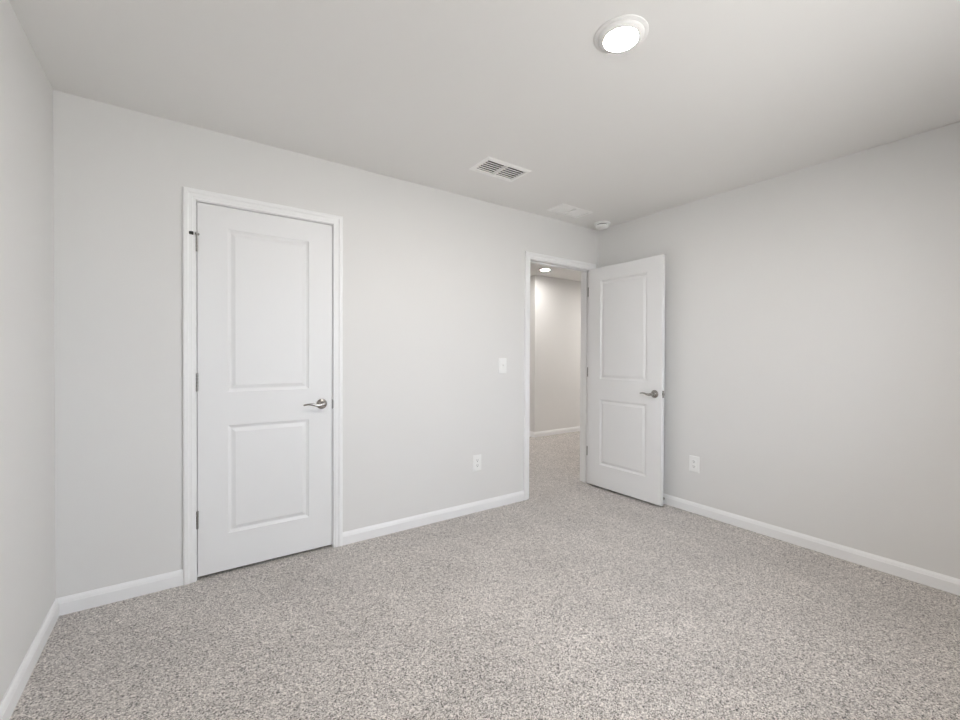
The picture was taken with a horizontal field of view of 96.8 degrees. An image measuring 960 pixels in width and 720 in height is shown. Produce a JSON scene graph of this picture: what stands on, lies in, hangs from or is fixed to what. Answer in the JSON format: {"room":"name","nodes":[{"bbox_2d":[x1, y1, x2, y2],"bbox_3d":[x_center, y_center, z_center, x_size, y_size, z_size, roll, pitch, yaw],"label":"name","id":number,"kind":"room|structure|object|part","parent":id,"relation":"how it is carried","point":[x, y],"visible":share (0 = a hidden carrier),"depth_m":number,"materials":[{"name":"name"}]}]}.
{"room":"empty bedroom","nodes":[
{"label":"empty bedroom","id":0,"kind":"room"},
{"bbox_2d":[0,0,55,702],"bbox_3d":[-1.065,-0.009,0.562,0.115,2.448,3.608,0,1,-35],"label":"wall","id":1,"kind":"structure","parent":0,"point":[27,353],"depth_m":1.61,"materials":[{"name":"paint"}]},
{"bbox_2d":[0,599,58,719],"bbox_3d":[-1.018,1.175,0.610,0.014,0.080,3.378,0,1,-35],"label":"baseboard","id":2,"kind":"structure","parent":1,"relation":"attached to","point":[14,692],"depth_m":1.60,"materials":[{"name":"white wood"}]},
{"bbox_2d":[53,90,597,597],"bbox_3d":[-0.408,-0.031,3.143,3.906,2.448,0.115,0,1,-35],"label":"wall","id":3,"kind":"structure","parent":0,"point":[434,279],"depth_m":2.46,"materials":[{"name":"paint"}]},
{"bbox_2d":[189,202,331,576],"bbox_3d":[-1.259,0.163,2.510,0.751,2.029,0.148,0,1,-35],"label":"door","id":4,"kind":"structure","parent":3,"relation":"in","point":[264,373],"depth_m":2.48,"materials":[{"name":"white wood"}]},
{"bbox_3d":[-1.014,0.276,2.606,0.123,0.027,0.019,0,1,-31],"label":"lever","id":5,"kind":"part","parent":4,"relation":"part of","materials":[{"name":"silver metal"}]},
{"bbox_2d":[182,186,342,584],"bbox_3d":[-1.261,0.139,2.544,0.841,2.112,0.132,0,1,-35],"label":"door frame","id":6,"kind":"structure","parent":3,"relation":"attached to","point":[191,196],"depth_m":2.32,"materials":[{"name":"white wood"}]},
{"bbox_3d":[-1.266,0.169,2.551,0.719,2.051,0.035,0,1,-35],"label":"door stop moulding","id":7,"kind":"part","parent":6,"relation":"part of","materials":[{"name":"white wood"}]},
{"bbox_2d":[56,491,523,615],"bbox_3d":[-0.805,1.154,2.805,2.866,0.080,0.014,0,1,-35],"label":"baseboard","id":8,"kind":"structure","parent":3,"relation":"attached to","point":[73,603],"depth_m":2.26,"materials":[{"name":"white wood"}]},
{"bbox_2d":[473,454,480,471],"bbox_3d":[-0.022,0.809,3.347,0.079,0.125,0.008,0,1,-35],"label":"power outlet","id":9,"kind":"object","parent":3,"relation":"attached to","point":[476,458],"visible":1,"depth_m":3.34,"materials":[{"name":"white plastic"}]},
{"bbox_2d":[499,358,506,372],"bbox_3d":[0.190,0.047,3.477,0.079,0.125,0.019,0,1,-35],"label":"light switch","id":10,"kind":"object","parent":3,"relation":"attached to","point":[502,361],"visible":1,"depth_m":3.48,"materials":[{"name":"white plastic"}]},
{"bbox_2d":[523,251,595,499],"bbox_3d":[0.707,0.135,3.919,0.891,2.112,0.149,0,1,-35],"label":"door frame","id":11,"kind":"structure","parent":3,"relation":"attached to","point":[530,257],"depth_m":3.92,"materials":[{"name":"white wood"}]},
{"bbox_3d":[0.707,0.165,3.919,0.769,2.051,0.035,0,1,-35],"label":"door stop moulding","id":12,"kind":"part","parent":11,"relation":"part of","materials":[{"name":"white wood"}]},
{"bbox_3d":[0.669,0.134,3.973,0.891,2.112,0.017,0,1,-35],"label":"casing","id":13,"kind":"part","parent":11,"relation":"part of","materials":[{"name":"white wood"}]},
{"bbox_2d":[587,254,664,505],"bbox_3d":[1.261,0.162,3.753,0.148,2.029,0.780,0,1,-35],"label":"door","id":14,"kind":"structure","parent":3,"relation":"in","point":[626,314],"depth_m":3.70,"materials":[{"name":"white wood"}]},
{"bbox_2d":[9,0,959,281],"bbox_3d":[0.620,-1.317,4.895,7.827,0.100,8.835,0,1,-35],"label":"ceiling","id":15,"kind":"structure","parent":0,"point":[718,96],"depth_m":1.91,"materials":[{"name":"paint"}]},
{"bbox_2d":[470,156,530,181],"bbox_3d":[0.136,-1.315,2.799,0.355,0.149,0.217,0,1,-35],"label":"ceiling vent","id":16,"kind":"object","parent":15,"relation":"in","point":[490,166],"visible":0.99,"depth_m":2.81,"materials":[{"name":"white metal"}]},
{"bbox_2d":[539,267,551,270],"bbox_3d":[0.909,-1.267,5.961,0.184,0.018,0.184,0,1,-35],"label":"recessed light","id":17,"kind":"object","parent":15,"relation":"in","point":[544,268],"visible":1,"depth_m":5.93,"materials":[{"name":"plastic"}]},
{"bbox_2d":[547,203,592,217],"bbox_3d":[0.759,-1.319,3.585,0.363,0.149,0.189,0,1,-35],"label":"ceiling vent","id":18,"kind":"object","parent":15,"relation":"in","point":[564,209],"visible":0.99,"depth_m":3.58,"materials":[{"name":"white plastic"}]},
{"bbox_2d":[594,221,609,229],"bbox_3d":[1.121,-1.230,3.911,0.145,0.051,0.145,0,1,-35],"label":"smoke detector","id":19,"kind":"object","parent":15,"relation":"attached to","point":[600,225],"visible":1,"depth_m":3.88,"materials":[{"name":"white plastic"}]},
{"bbox_2d":[594,14,648,53],"bbox_3d":[0.536,-1.227,1.622,0.198,0.018,0.198,0,1,-35],"label":"recessed light","id":20,"kind":"object","parent":15,"relation":"in","point":[623,33],"visible":1,"depth_m":1.60,"materials":[{"name":"plastic"}]},
{"bbox_2d":[10,431,959,719],"bbox_3d":[0.574,1.205,4.956,7.812,0.050,8.935,0,1,-35],"label":"floor","id":21,"kind":"structure","parent":0,"point":[575,599],"depth_m":1.88,"materials":[{"name":"carpet"}]},
{"bbox_2d":[529,275,580,431],"bbox_3d":[1.022,-0.076,8.557,2.767,2.448,3.300,0,1,-35],"label":"wall","id":22,"kind":"structure","parent":0,"point":[555,303],"depth_m":6.65,"materials":[{"name":"paint"}]},
{"bbox_2d":[529,426,579,437],"bbox_3d":[1.048,1.108,8.512,2.781,0.080,3.198,0,1,-35],"label":"baseboard","id":23,"kind":"structure","parent":22,"relation":"attached to","point":[570,429],"depth_m":6.64,"materials":[{"name":"white wood"}]},
{"bbox_2d":[597,121,959,578],"bbox_3d":[2.177,-0.015,2.741,0.115,2.448,3.493,0,1,-35],"label":"wall","id":24,"kind":"structure","parent":0,"point":[812,363],"depth_m":2.66,"materials":[{"name":"paint"}]},
{"bbox_2d":[689,455,698,472],"bbox_3d":[1.683,0.818,3.349,0.008,0.125,0.079,0,1,-35],"label":"power outlet","id":25,"kind":"object","parent":24,"relation":"attached to","point":[693,460],"visible":1,"depth_m":3.35,"materials":[{"name":"white plastic"}]},
{"bbox_2d":[663,493,959,595],"bbox_3d":[2.087,1.168,2.763,0.014,0.080,3.378,0,1,-35],"label":"baseboard","id":26,"kind":"structure","parent":24,"relation":"attached to","point":[939,581],"depth_m":2.64,"materials":[{"name":"white wood"}]}
]}

